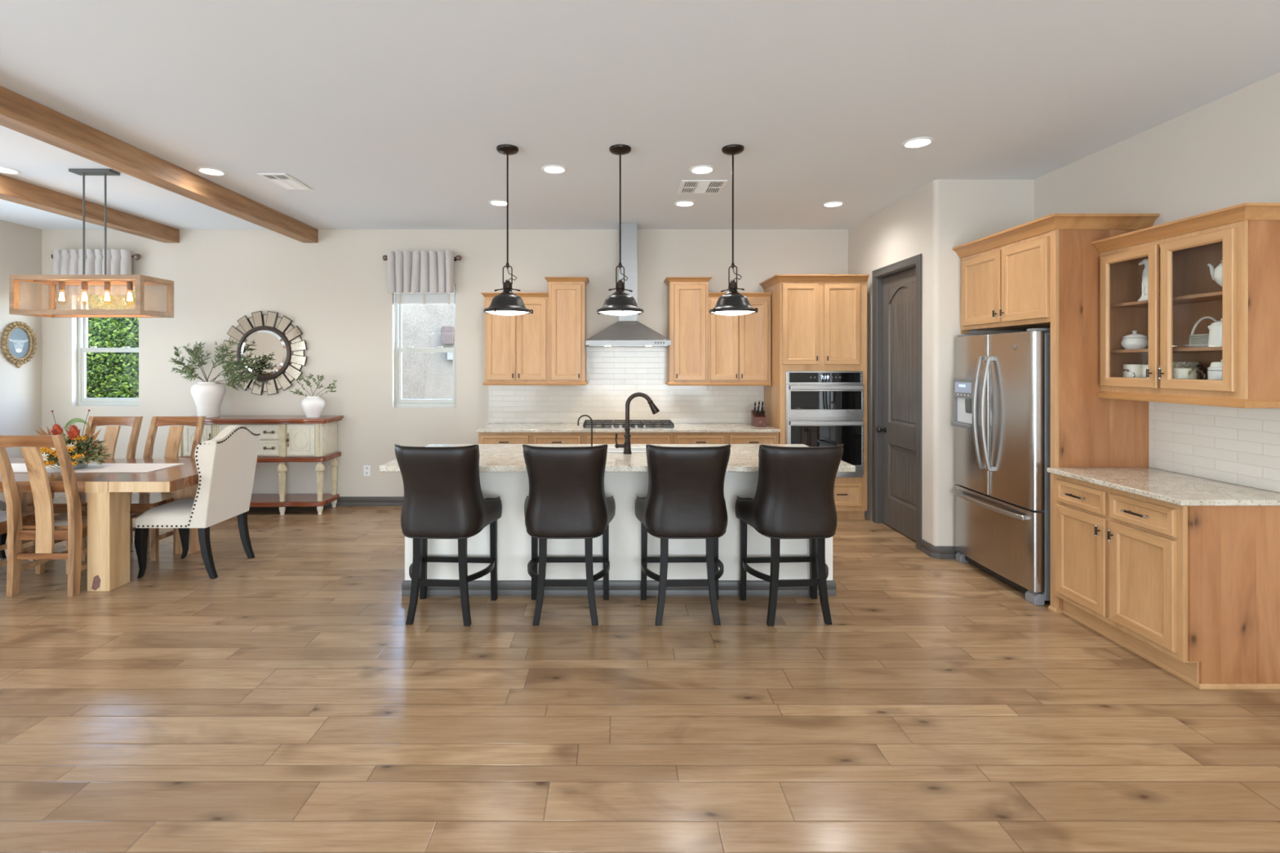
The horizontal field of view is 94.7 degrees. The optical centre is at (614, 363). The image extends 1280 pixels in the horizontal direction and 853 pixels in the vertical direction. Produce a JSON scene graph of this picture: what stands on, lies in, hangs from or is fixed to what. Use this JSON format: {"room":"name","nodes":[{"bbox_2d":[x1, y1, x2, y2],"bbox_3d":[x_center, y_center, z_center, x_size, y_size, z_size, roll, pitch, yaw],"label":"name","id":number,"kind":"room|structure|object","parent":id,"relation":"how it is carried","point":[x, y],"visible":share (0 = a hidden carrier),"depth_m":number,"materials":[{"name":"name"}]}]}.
{"room":"open-plan kitchen","nodes":[
{"label":"open-plan kitchen","id":0,"kind":"room"},
{"bbox_2d":[0,219,41,502],"bbox_3d":[-6.395,0.045,1.000,0.150,3.050,11.000,0,0,0],"label":"wall","id":1,"kind":"structure","parent":0,"point":[20,245],"depth_m":6.26,"materials":[{"name":"beige paint"}]},
{"bbox_2d":[0,321,36,368],"bbox_3d":[-6.303,-0.200,6.235,0.033,0.494,0.366,0,0,0],"label":"picture","id":2,"kind":"object","parent":1,"relation":"attached to","point":[18,344],"visible":1,"depth_m":6.23,"materials":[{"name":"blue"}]},
{"bbox_2d":[41,229,848,496],"bbox_3d":[-1.885,0.045,6.580,9.170,3.050,0.160,0,0,0],"label":"wall","id":3,"kind":"structure","parent":0,"point":[334,289],"depth_m":6.50,"materials":[{"name":"beige paint"}]},
{"bbox_2d":[50,253,140,259],"bbox_3d":[-5.647,-1.165,6.442,0.949,0.062,0.116,0,0,0],"label":"curtain rod","id":4,"kind":"object","parent":3,"relation":"attached to","point":[136,256],"visible":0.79,"depth_m":6.40,"materials":[{"name":"brown metal"}]},
{"bbox_2d":[52,248,132,295],"bbox_3d":[-5.670,-0.981,6.355,0.849,0.499,0.092,0,0,0],"label":"window valance","id":5,"kind":"object","parent":4,"relation":"hanging from","point":[64,261],"visible":0.59,"depth_m":6.35,"materials":[{"name":"fabric"}]},
{"bbox_2d":[77,285,138,405],"bbox_3d":[-5.620,-0.205,6.599,0.740,1.350,0.082,0,0,0],"label":"window","id":6,"kind":"structure","parent":3,"relation":"in","point":[82,322],"depth_m":6.57,"materials":[{"name":"grey plastic"}]},
{"bbox_2d":[54,496,404,506],"bbox_3d":[-3.848,1.520,6.492,4.945,0.100,0.016,0,0,0],"label":"baseboard","id":7,"kind":"structure","parent":3,"relation":"attached to","point":[342,500],"depth_m":6.48,"materials":[{"name":"grey paint"}]},
{"bbox_2d":[222,311,306,395],"bbox_3d":[-3.840,-0.114,6.466,0.928,0.928,0.066,0,0,0],"label":"sunburst mirror","id":8,"kind":"object","parent":3,"relation":"attached to","point":[281,348],"visible":0.86,"depth_m":6.46,"materials":[{"name":"silver wood"}]},
{"bbox_2d":[382,254,461,261],"bbox_3d":[-2.095,-1.150,6.442,0.854,0.062,0.116,0,0,0],"label":"curtain rod","id":9,"kind":"object","parent":3,"relation":"attached to","point":[384,257],"visible":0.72,"depth_m":6.39,"materials":[{"name":"brown metal"}]},
{"bbox_2d":[386,250,453,293],"bbox_3d":[-2.105,-0.986,6.355,0.726,0.459,0.092,0,0,0],"label":"window valance","id":10,"kind":"object","parent":9,"relation":"hanging from","point":[432,271],"visible":1,"depth_m":6.35,"materials":[{"name":"fabric"}]},
{"bbox_2d":[395,304,455,406],"bbox_3d":[-2.100,-0.198,6.599,0.700,1.365,0.082,0,0,0],"label":"window","id":11,"kind":"structure","parent":3,"relation":"in","point":[399,402],"depth_m":6.57,"materials":[{"name":"grey plastic"}]},
{"bbox_2d":[393,284,455,342],"bbox_3d":[-2.100,-0.557,6.524,0.676,0.645,0.061,0,0,0],"label":"window blind","id":12,"kind":"object","parent":11,"relation":"attached to","point":[418,298],"visible":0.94,"depth_m":6.51,"materials":[{"name":"white fabric"}]},
{"bbox_2d":[480,292,548,385],"bbox_3d":[-1.044,-0.256,6.305,0.703,0.967,0.370,0,0,0],"label":"upper cabinet","id":13,"kind":"object","parent":3,"relation":"attached to","point":[517,346],"visible":0.9,"depth_m":6.16,"materials":[{"name":"brown wood"}]},
{"bbox_2d":[544,276,589,385],"bbox_3d":[-0.501,-0.337,6.305,0.456,1.130,0.370,0,0,0],"label":"upper cabinet","id":14,"kind":"object","parent":3,"relation":"attached to","point":[566,295],"visible":1,"depth_m":6.16,"materials":[{"name":"brown wood"}]},
{"bbox_2d":[488,346,764,422],"bbox_3d":[0.132,0.232,6.495,3.033,0.844,0.008,0,0,0],"label":"tile backsplash","id":15,"kind":"structure","parent":3,"relation":"attached to","point":[613,374],"depth_m":6.49,"materials":[{"name":"white tile"}]},
{"bbox_2d":[585,223,671,346],"bbox_3d":[0.143,-0.829,6.237,0.872,1.301,0.506,0,0,0],"label":"range hood","id":16,"kind":"object","parent":3,"relation":"attached to","point":[627,331],"visible":0.98,"depth_m":6.17,"materials":[{"name":"metal"}]},
{"bbox_2d":[663,276,712,385],"bbox_3d":[0.782,-0.335,6.305,0.478,1.134,0.370,0,0,0],"label":"upper cabinet","id":17,"kind":"object","parent":3,"relation":"attached to","point":[687,297],"visible":1,"depth_m":6.16,"materials":[{"name":"brown wood"}]},
{"bbox_2d":[708,292,771,385],"bbox_3d":[1.312,-0.254,6.305,0.655,0.971,0.370,0,0,0],"label":"upper cabinet","id":18,"kind":"object","parent":3,"relation":"attached to","point":[740,345],"visible":0.95,"depth_m":6.16,"materials":[{"name":"brown wood"}]},
{"bbox_2d":[0,506,1279,852],"bbox_3d":[-1.450,1.630,1.000,10.100,0.120,11.400,0,0,0],"label":"floor","id":19,"kind":"structure","parent":0,"point":[285,700],"depth_m":2.58,"materials":[{"name":"brown wood"}]},
{"bbox_2d":[0,500,7,558],"bbox_3d":[-5.212,1.022,4.533,0.647,1.095,0.559,0,0,0],"label":"chair","id":20,"kind":"object","parent":19,"relation":"on","point":[2,504],"visible":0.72,"depth_m":4.74,"materials":[{"name":"fabric"}]},
{"bbox_2d":[0,511,44,573],"bbox_3d":[-4.500,1.020,4.141,0.454,1.100,0.598,0,0,0],"label":"dining chair","id":21,"kind":"object","parent":19,"relation":"on","point":[27,516],"visible":0.28,"depth_m":4.30,"materials":[{"name":"brown wood"}]},
{"bbox_2d":[0,435,131,596],"bbox_3d":[-3.862,1.020,4.141,0.454,1.100,0.598,0,0,0],"label":"dining chair","id":22,"kind":"object","parent":19,"relation":"on","point":[42,531],"visible":0.74,"depth_m":3.96,"materials":[{"name":"brown wood"}]},
{"bbox_2d":[26,416,142,560],"bbox_3d":[-4.430,1.020,4.959,0.454,1.100,0.598,0,0,0],"label":"dining chair","id":23,"kind":"object","parent":19,"relation":"on","point":[111,435],"visible":0.41,"depth_m":5.16,"materials":[{"name":"brown wood"}]},
{"bbox_2d":[0,457,257,591],"bbox_3d":[-4.200,1.190,4.534,2.300,0.760,0.993,0,0,0],"label":"dining table","id":24,"kind":"object","parent":19,"relation":"on","point":[108,493],"visible":0.62,"depth_m":4.11,"materials":[{"name":"brown wood"}]},
{"bbox_2d":[10,462,184,472],"bbox_3d":[-4.254,0.806,4.550,1.593,0.007,0.380,0,0,0],"label":"table runner","id":25,"kind":"object","parent":24,"relation":"on","point":[17,468],"visible":0.71,"depth_m":4.53,"materials":[{"name":"white fabric"}]},
{"bbox_2d":[35,409,113,469],"bbox_3d":[-4.159,0.579,4.519,0.511,0.448,0.410,0,0,-7],"label":"flower arrangement","id":26,"kind":"object","parent":25,"relation":"on","point":[76,444],"visible":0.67,"depth_m":4.48,"materials":[{"name":"multicoloured plant"}]},
{"bbox_2d":[71,460,88,468],"bbox_3d":[-4.150,0.780,4.530,0.160,0.046,0.160,0,0,0],"label":"bowl","id":27,"kind":"object","parent":25,"relation":"on","point":[78,465],"depth_m":4.50,"materials":[{"name":"grey"}]},
{"bbox_2d":[129,416,205,560],"bbox_3d":[-3.870,1.020,4.959,0.454,1.100,0.598,0,0,0],"label":"dining chair","id":28,"kind":"object","parent":19,"relation":"on","point":[140,502],"visible":0.52,"depth_m":5.14,"materials":[{"name":"brown wood"}]},
{"bbox_2d":[133,425,260,578],"bbox_3d":[-3.188,1.022,4.527,0.647,1.095,0.559,0,0,0],"label":"chair","id":29,"kind":"object","parent":19,"relation":"on","point":[226,463],"visible":1,"depth_m":4.36,"materials":[{"name":"fabric"}]},
{"bbox_2d":[177,415,343,515],"bbox_3d":[-3.790,1.070,6.258,1.630,1.000,0.446,0,0,0],"label":"sideboard","id":30,"kind":"object","parent":19,"relation":"on","point":[282,438],"visible":0.57,"depth_m":6.11,"materials":[{"name":"brown wood"}]},
{"bbox_2d":[191,381,225,417],"bbox_3d":[-4.330,0.382,6.280,0.308,0.376,0.308,0,0,0],"label":"vase","id":31,"kind":"object","parent":30,"relation":"on","point":[207,397],"visible":0.88,"depth_m":6.19,"materials":[{"name":"white ceramic"}]},
{"bbox_2d":[168,338,263,391],"bbox_3d":[-4.271,0.009,6.286,1.025,0.573,0.348,0,0,0],"label":"branches","id":32,"kind":"object","parent":31,"relation":"in","point":[190,370],"visible":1,"depth_m":6.26,"materials":[{"name":"green plant"}]},
{"bbox_2d":[249,493,339,506],"bbox_3d":[-3.790,1.458,6.272,1.540,0.050,0.405,0,0,0],"label":"shelf","id":33,"kind":"object","parent":30,"relation":"attached to","point":[256,500],"depth_m":6.18,"materials":[{"name":"brown wood"}]},
{"bbox_2d":[301,395,325,417],"bbox_3d":[-3.210,0.459,6.280,0.232,0.222,0.232,0,0,0],"label":"vase","id":34,"kind":"object","parent":30,"relation":"on","point":[313,406],"visible":1,"depth_m":6.21,"materials":[{"name":"white ceramic"}]},
{"bbox_2d":[289,373,337,396],"bbox_3d":[-3.197,0.246,6.261,0.509,0.283,0.136,0,0,-6],"label":"twigs","id":35,"kind":"object","parent":34,"relation":"in","point":[296,392],"visible":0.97,"depth_m":6.26,"materials":[{"name":"green plant"}]},
{"bbox_2d":[394,444,502,626],"bbox_3d":[-1.051,1.024,3.677,0.603,1.093,0.546,0,0,3],"label":"bar stool","id":36,"kind":"object","parent":19,"relation":"on","point":[443,499],"visible":1,"depth_m":3.49,"materials":[{"name":"brown leather"}]},
{"bbox_2d":[478,432,531,444],"bbox_3d":[-1.097,1.128,6.166,0.530,0.884,0.657,0,0,0],"label":"base cabinet","id":37,"kind":"object","parent":19,"relation":"on","point":[483,437],"visible":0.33,"depth_m":5.88,"materials":[{"name":"brown wood"}]},
{"bbox_2d":[531,432,583,444],"bbox_3d":[-0.571,1.128,6.166,0.520,0.884,0.657,0,0,0],"label":"base cabinet","id":38,"kind":"object","parent":19,"relation":"on","point":[536,437],"visible":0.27,"depth_m":5.88,"materials":[{"name":"brown wood"}]},
{"bbox_2d":[522,444,615,625],"bbox_3d":[-0.294,1.024,3.677,0.603,1.093,0.546,0,0,0],"label":"bar stool","id":39,"kind":"object","parent":19,"relation":"on","point":[566,499],"visible":1,"depth_m":3.49,"materials":[{"name":"brown leather"}]},
{"bbox_2d":[401,471,835,595],"bbox_3d":[0.030,1.133,4.347,2.932,0.873,0.746,0,0,0],"label":"kitchen island","id":40,"kind":"object","parent":19,"relation":"on","point":[513,541],"visible":0.37,"depth_m":3.99,"materials":[{"name":"beige paint"}]},
{"bbox_2d":[379,444,855,471],"bbox_3d":[0.018,0.676,4.285,3.053,0.040,1.030,0,0,0],"label":"island countertop","id":41,"kind":"structure","parent":40,"relation":"on","point":[492,457],"depth_m":4.11,"materials":[{"name":"beige stone"}]},
{"bbox_2d":[607,447,646,453],"bbox_3d":[0.270,0.759,4.445,0.760,0.222,0.260,0,0,0],"label":"sink","id":42,"kind":"object","parent":41,"relation":"in","point":[610,450],"visible":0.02,"depth_m":4.54,"materials":[{"name":"white ceramic"}]},
{"bbox_2d":[614,392,659,453],"bbox_3d":[0.166,0.433,4.285,0.325,0.445,0.060,0,0,0],"label":"kitchen faucet","id":43,"kind":"object","parent":41,"relation":"on","point":[627,446],"visible":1,"depth_m":4.27,"materials":[{"name":"black metal"}]},
{"bbox_2d":[583,432,673,444],"bbox_3d":[0.142,1.128,6.168,0.904,0.884,0.655,0,0,0],"label":"base cabinet","id":44,"kind":"object","parent":19,"relation":"on","point":[597,437],"visible":0.06,"depth_m":5.88,"materials":[{"name":"brown wood"}]},
{"bbox_2d":[475,422,780,432],"bbox_3d":[0.132,0.671,6.168,3.028,0.030,0.645,0,0,0],"label":"countertop","id":45,"kind":"structure","parent":44,"relation":"on","point":[491,427],"depth_m":5.90,"materials":[{"name":"beige stone"}]},
{"bbox_2d":[582,419,674,429],"bbox_3d":[0.143,0.631,6.104,0.922,0.048,0.492,0,0,0],"label":"gas cooktop","id":46,"kind":"object","parent":45,"relation":"in","point":[599,424],"visible":0.94,"depth_m":6.05,"materials":[{"name":"black metal"}]},
{"bbox_2d":[584,424,672,427],"bbox_3d":[0.143,0.651,6.110,0.910,0.008,0.480,0,0,0],"label":"glass tray","id":47,"kind":"object","parent":46,"relation":"on","point":[586,425],"depth_m":6.05,"materials":[{"name":"black metal"}]},
{"bbox_2d":[751,409,766,426],"bbox_3d":[1.520,0.577,6.200,0.124,0.158,0.150,0,0,0],"label":"knife block","id":48,"kind":"object","parent":45,"relation":"on","point":[757,420],"visible":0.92,"depth_m":6.13,"materials":[{"name":"red wood"}]},
{"bbox_2d":[635,444,730,626],"bbox_3d":[0.439,1.024,3.677,0.603,1.093,0.546,0,0,-1],"label":"bar stool","id":49,"kind":"object","parent":19,"relation":"on","point":[685,499],"visible":1,"depth_m":3.49,"materials":[{"name":"brown leather"}]},
{"bbox_2d":[673,432,726,444],"bbox_3d":[0.858,1.128,6.166,0.525,0.884,0.657,0,0,0],"label":"drawer","id":50,"kind":"object","parent":19,"relation":"on","point":[678,437],"visible":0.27,"depth_m":5.88,"materials":[{"name":"brown wood"}]},
{"bbox_2d":[726,432,778,444],"bbox_3d":[1.384,1.128,6.166,0.526,0.884,0.657,0,0,0],"label":"drawer","id":51,"kind":"object","parent":19,"relation":"on","point":[731,437],"visible":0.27,"depth_m":5.88,"materials":[{"name":"brown wood"}]},
{"bbox_2d":[734,444,843,626],"bbox_3d":[1.106,1.024,3.677,0.603,1.093,0.546,0,0,-3],"label":"bar stool","id":52,"kind":"object","parent":19,"relation":"on","point":[794,497],"visible":1,"depth_m":3.49,"materials":[{"name":"brown leather"}]},
{"bbox_2d":[759,274,869,519],"bbox_3d":[2.058,0.345,6.156,0.921,2.450,0.678,0,0,0],"label":"tall cabinet","id":53,"kind":"object","parent":19,"relation":"on","point":[819,322],"visible":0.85,"depth_m":5.86,"materials":[{"name":"brown wood"}]},
{"bbox_2d":[785,370,863,477],"bbox_3d":[2.086,0.606,6.095,0.762,1.055,0.648,0,0,0],"label":"wall oven","id":54,"kind":"object","parent":53,"relation":"in","point":[824,408],"visible":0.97,"depth_m":5.82,"materials":[{"name":"silver metal"}]},
{"bbox_2d":[951,328,1050,605],"bbox_3d":[2.984,0.670,4.263,0.722,1.800,0.901,0,0,0],"label":"refrigerator","id":55,"kind":"object","parent":19,"relation":"on","point":[1002,422],"visible":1,"depth_m":4.08,"materials":[{"name":"silver metal"}]},
{"bbox_2d":[952,213,1159,613],"bbox_3d":[3.048,0.320,4.191,0.660,2.498,1.087,0,0,0],"label":"tall cabinet","id":56,"kind":"object","parent":19,"relation":"on","point":[1043,272],"visible":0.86,"depth_m":3.71,"materials":[{"name":"brown wood"}]},
{"bbox_2d":[1053,473,1279,688],"bbox_3d":[3.045,1.128,3.275,0.665,0.884,0.877,0,0,0],"label":"base cabinet","id":57,"kind":"object","parent":19,"relation":"on","point":[1193,592],"visible":0.97,"depth_m":2.90,"materials":[{"name":"brown wood"}]},
{"bbox_2d":[1047,467,1279,506],"bbox_3d":[3.051,0.671,3.271,0.653,0.030,0.885,0,0,0],"label":"countertop","id":58,"kind":"structure","parent":57,"relation":"on","point":[1180,489],"depth_m":3.15,"materials":[{"name":"beige stone"}]},
{"bbox_2d":[0,0,1279,229],"bbox_3d":[-1.450,-1.580,1.000,10.100,0.200,11.400,0,0,0],"label":"ceiling","id":59,"kind":"structure","parent":0,"point":[395,114],"depth_m":3.29,"materials":[{"name":"white paint"}]},
{"bbox_2d":[0,165,21,173],"bbox_3d":[-4.660,-1.475,4.490,0.196,0.009,0.196,0,0,0],"label":"recessed light","id":60,"kind":"object","parent":59,"relation":"in","point":[2,169],"visible":1,"depth_m":4.52,"materials":[{"name":"white plastic"}]},
{"bbox_2d":[0,174,179,243],"bbox_3d":[-4.883,-1.405,1.024,0.165,0.150,10.949,0,0,0],"label":"ceiling beam","id":61,"kind":"structure","parent":59,"relation":"attached to","point":[14,190],"depth_m":5.31,"materials":[{"name":"brown wood"}]},
{"bbox_2d":[8,168,173,317],"bbox_3d":[-3.990,-0.922,4.520,0.970,1.116,0.336,0,0,0],"label":"linear chandelier","id":62,"kind":"object","parent":59,"relation":"hanging from","point":[83,280],"visible":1,"depth_m":4.50,"materials":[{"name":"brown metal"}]},
{"bbox_2d":[58,281,67,301],"bbox_3d":[-4.242,-0.536,4.520,0.072,0.180,0.072,0,0,0],"label":"bulb","id":63,"kind":"object","parent":62,"relation":"attached to","point":[61,284],"depth_m":4.51,"materials":[{"name":"white"}]},
{"bbox_2d":[80,281,90,301],"bbox_3d":[-4.068,-0.536,4.520,0.072,0.180,0.072,0,0,0],"label":"bulb","id":64,"kind":"object","parent":62,"relation":"attached to","point":[84,285],"depth_m":4.51,"materials":[{"name":"white"}]},
{"bbox_2d":[101,281,113,302],"bbox_3d":[-3.894,-0.536,4.520,0.072,0.180,0.072,0,0,0],"label":"bulb","id":65,"kind":"object","parent":62,"relation":"attached to","point":[106,284],"depth_m":4.51,"materials":[{"name":"white"}]},
{"bbox_2d":[126,281,134,301],"bbox_3d":[-3.720,-0.536,4.520,0.072,0.180,0.072,0,0,0],"label":"bulb","id":66,"kind":"object","parent":62,"relation":"attached to","point":[129,284],"depth_m":4.51,"materials":[{"name":"white"}]},
{"bbox_2d":[0,85,318,243],"bbox_3d":[-3.350,-1.405,1.024,0.160,0.150,10.949,0,0,0],"label":"ceiling beam","id":67,"kind":"structure","parent":59,"relation":"attached to","point":[20,113],"depth_m":4.01,"materials":[{"name":"brown wood"}]},
{"bbox_2d":[195,166,226,175],"bbox_3d":[-3.100,-1.475,4.530,0.196,0.009,0.196,0,0,0],"label":"recessed light","id":68,"kind":"object","parent":59,"relation":"in","point":[209,171],"visible":1,"depth_m":4.52,"materials":[{"name":"white plastic"}]},
{"bbox_2d":[257,173,312,190],"bbox_3d":[-2.670,-1.474,4.790,0.220,0.010,0.420,0,0,0],"label":"ceiling vent","id":69,"kind":"object","parent":59,"relation":"in","point":[283,180],"visible":1,"depth_m":4.76,"materials":[{"name":"white metal"}]},
{"bbox_2d":[483,144,533,315],"bbox_3d":[-0.730,-0.906,4.049,0.334,1.148,0.326,0,0,0],"label":"pendant light","id":70,"kind":"object","parent":59,"relation":"hanging from","point":[507,303],"visible":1,"depth_m":4.00,"materials":[{"name":"black metal"}]},
{"bbox_2d":[486,311,528,315],"bbox_3d":[-0.735,-0.346,4.050,0.304,0.029,0.304,0,0,0],"label":"diffuser","id":71,"kind":"object","parent":70,"relation":"attached to","point":[497,313],"depth_m":3.98,"materials":[{"name":"white glass"}]},
{"bbox_2d":[541,164,567,173],"bbox_3d":[-0.458,-1.475,4.480,0.196,0.009,0.196,0,0,0],"label":"recessed light","id":72,"kind":"object","parent":59,"relation":"in","point":[555,169],"visible":1,"depth_m":4.47,"materials":[{"name":"white"}]},
{"bbox_2d":[596,144,644,315],"bbox_3d":[0.045,-0.906,4.051,0.334,1.148,0.326,0,0,-25],"label":"pendant light","id":73,"kind":"object","parent":59,"relation":"hanging from","point":[620,303],"visible":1,"depth_m":3.99,"materials":[{"name":"black metal"}]},
{"bbox_2d":[599,311,640,315],"bbox_3d":[0.040,-0.346,4.050,0.304,0.029,0.304,0,0,-25],"label":"diffuser","id":74,"kind":"object","parent":73,"relation":"attached to","point":[611,313],"depth_m":3.98,"materials":[{"name":"white glass"}]},
{"bbox_2d":[688,164,715,173],"bbox_3d":[0.669,-1.475,4.490,0.196,0.009,0.196,0,0,0],"label":"recessed light","id":75,"kind":"object","parent":59,"relation":"in","point":[702,169],"visible":1,"depth_m":4.48,"materials":[{"name":"white plastic"}]},
{"bbox_2d":[677,180,728,193],"bbox_3d":[0.730,-1.474,4.930,0.370,0.010,0.360,0,0,0],"label":"ceiling vent","id":76,"kind":"object","parent":59,"relation":"in","point":[686,186],"visible":1,"depth_m":4.91,"materials":[{"name":"white metal"}]},
{"bbox_2d":[709,144,757,315],"bbox_3d":[0.818,-0.906,4.046,0.334,1.148,0.326,0,0,40],"label":"pendant light","id":77,"kind":"object","parent":59,"relation":"hanging from","point":[732,303],"visible":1,"depth_m":3.99,"materials":[{"name":"black metal"}]},
{"bbox_2d":[711,311,753,315],"bbox_3d":[0.815,-0.346,4.050,0.304,0.029,0.304,0,0,40],"label":"diffuser","id":78,"kind":"object","parent":77,"relation":"attached to","point":[722,313],"depth_m":3.98,"materials":[{"name":"white glass"}]},
{"bbox_2d":[901,137,934,147],"bbox_3d":[2.030,-1.475,3.940,0.196,0.009,0.196,0,0,0],"label":"recessed light","id":79,"kind":"object","parent":59,"relation":"in","point":[917,142],"visible":1,"depth_m":3.93,"materials":[{"name":"white paint"}]},
{"bbox_2d":[848,184,927,541],"bbox_3d":[2.640,0.045,5.680,0.120,3.050,1.640,0,0,0],"label":"wall","id":80,"kind":"structure","parent":0,"point":[898,232],"depth_m":5.46,"materials":[{"name":"beige paint"}]},
{"bbox_2d":[871,253,922,551],"bbox_3d":[2.627,0.325,5.399,0.146,2.490,0.923,0,0,0],"label":"door","id":81,"kind":"structure","parent":80,"relation":"in","point":[896,287],"depth_m":5.47,"materials":[{"name":"grey paint"}]},
{"bbox_2d":[920,538,956,559],"bbox_3d":[2.620,1.520,4.797,0.115,0.100,0.274,0,0,-41],"label":"baseboard","id":82,"kind":"structure","parent":80,"relation":"attached to","point":[932,551],"depth_m":4.73,"materials":[{"name":"grey paint"}]},
{"bbox_2d":[927,179,1034,552],"bbox_3d":[2.980,0.045,4.800,0.800,3.050,0.120,0,0,0],"label":"wall","id":83,"kind":"structure","parent":0,"point":[960,211],"depth_m":4.74,"materials":[{"name":"beige paint"}]},
{"bbox_2d":[1034,71,1279,493],"bbox_3d":[3.455,0.045,0.180,0.150,3.050,9.360,0,0,0],"label":"wall","id":84,"kind":"structure","parent":0,"point":[1224,152],"depth_m":3.46,"materials":[{"name":"beige paint"}]},
{"bbox_2d":[1091,202,1279,408],"bbox_3d":[3.191,-0.275,3.259,0.370,0.983,0.908,0,0,0],"label":"upper cabinet","id":85,"kind":"object","parent":84,"relation":"attached to","point":[1245,237],"visible":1,"depth_m":3.23,"materials":[{"name":"brown wood"}]},
{"bbox_2d":[1123,364,1142,377],"bbox_3d":[3.214,0.066,3.618,0.144,0.120,0.116,0,0,-13],"label":"mug","id":86,"kind":"object","parent":85,"relation":"on","point":[1129,371],"visible":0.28,"depth_m":3.58,"materials":[{"name":"ceramic"}]},
{"bbox_2d":[1120,330,1148,349],"bbox_3d":[3.200,-0.145,3.622,0.128,0.119,0.128,0,0,0],"label":"sugar bowl","id":87,"kind":"object","parent":85,"relation":"on","point":[1132,341],"visible":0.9,"depth_m":3.58,"materials":[{"name":"white ceramic"}]},
{"bbox_2d":[1137,258,1159,301],"bbox_3d":[3.200,-0.501,3.520,0.107,0.261,0.108,0,0,43],"label":"pitcher","id":88,"kind":"object","parent":85,"relation":"on","point":[1144,296],"visible":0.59,"depth_m":3.52,"materials":[{"name":"white ceramic"}]},
{"bbox_2d":[1110,291,1222,307],"bbox_3d":[3.239,-0.361,3.287,0.257,0.018,0.815,0,0,0],"label":"shelf","id":89,"kind":"object","parent":85,"relation":"attached to","point":[1211,298],"depth_m":3.35,"materials":[{"name":"brown wood"}]},
{"bbox_2d":[1110,346,1222,352],"bbox_3d":[3.239,-0.076,3.287,0.257,0.018,0.815,0,0,0],"label":"shelf","id":90,"kind":"object","parent":85,"relation":"attached to","point":[1113,349],"depth_m":3.31,"materials":[{"name":"brown wood"}]},
{"bbox_2d":[1173,361,1206,379],"bbox_3d":[3.275,0.059,3.379,0.132,0.135,0.157,0,0,25],"label":"mug","id":91,"kind":"object","parent":85,"relation":"on","point":[1175,364],"visible":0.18,"depth_m":3.33,"materials":[{"name":"beige ceramic"}]},
{"bbox_2d":[1173,368,1207,379],"bbox_3d":[3.137,0.076,3.236,0.116,0.100,0.144,0,0,13],"label":"mug","id":92,"kind":"object","parent":85,"relation":"on","point":[1178,373],"visible":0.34,"depth_m":3.20,"materials":[{"name":"beige ceramic"}]},
{"bbox_2d":[1182,315,1217,347],"bbox_3d":[3.245,-0.172,3.225,0.190,0.173,0.194,0,0,0],"label":"basket","id":93,"kind":"object","parent":85,"relation":"on","point":[1189,345],"visible":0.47,"depth_m":3.23,"materials":[{"name":"white ceramic"}]},
{"bbox_2d":[1207,318,1222,346],"bbox_3d":[3.165,-0.161,3.054,0.124,0.151,0.125,0,0,45],"label":"coffee pot","id":94,"kind":"object","parent":85,"relation":"on","point":[1215,338],"visible":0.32,"depth_m":3.05,"materials":[{"name":"white ceramic"}]},
{"bbox_2d":[1207,359,1222,380],"bbox_3d":[3.165,0.051,3.060,0.118,0.150,0.118,0,0,0],"label":"canister","id":95,"kind":"object","parent":85,"relation":"on","point":[1215,371],"visible":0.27,"depth_m":3.05,"materials":[{"name":"white ceramic"}]},
{"bbox_2d":[1207,260,1222,286],"bbox_3d":[3.203,-0.471,3.049,0.148,0.200,0.212,0,0,33],"label":"teapot","id":96,"kind":"object","parent":85,"relation":"on","point":[1216,273],"visible":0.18,"depth_m":3.07,"materials":[{"name":"white ceramic"}]},
{"bbox_2d":[1148,401,1279,492],"bbox_3d":[3.376,0.437,3.287,0.008,0.434,0.854,0,0,0],"label":"tile backsplash","id":97,"kind":"structure","parent":84,"relation":"attached to","point":[1231,445],"depth_m":3.28,"materials":[{"name":"white tile"}]},
{"label":"outside","id":98,"kind":"structure","parent":0,"visible":0},
{"bbox_3d":[-4.000,1.800,12.350,20.000,0.140,11.300,0,0,0],"label":"ground","id":99,"kind":"structure","parent":98,"visible":0},
{"bbox_2d":[86,290,138,397],"bbox_3d":[-7.401,0.114,8.701,4.503,3.235,1.398,0,0,0],"label":"hedge","id":100,"kind":"object","parent":99,"relation":"on","point":[108,375],"visible":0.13,"depth_m":8.29,"materials":[{"name":"green plant"}]},
{"bbox_2d":[402,304,454,399],"bbox_3d":[-3.500,0.175,12.125,9.000,3.110,0.250,0,0,0],"label":"wall","id":101,"kind":"structure","parent":99,"relation":"on","point":[425,375],"depth_m":12.00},
{"bbox_2d":[440,326,454,344],"bbox_3d":[-3.360,-0.570,11.914,0.260,0.360,0.168,0,0,0],"label":"utility box","id":102,"kind":"object","parent":101,"relation":"attached to","point":[447,333],"visible":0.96,"depth_m":11.83,"materials":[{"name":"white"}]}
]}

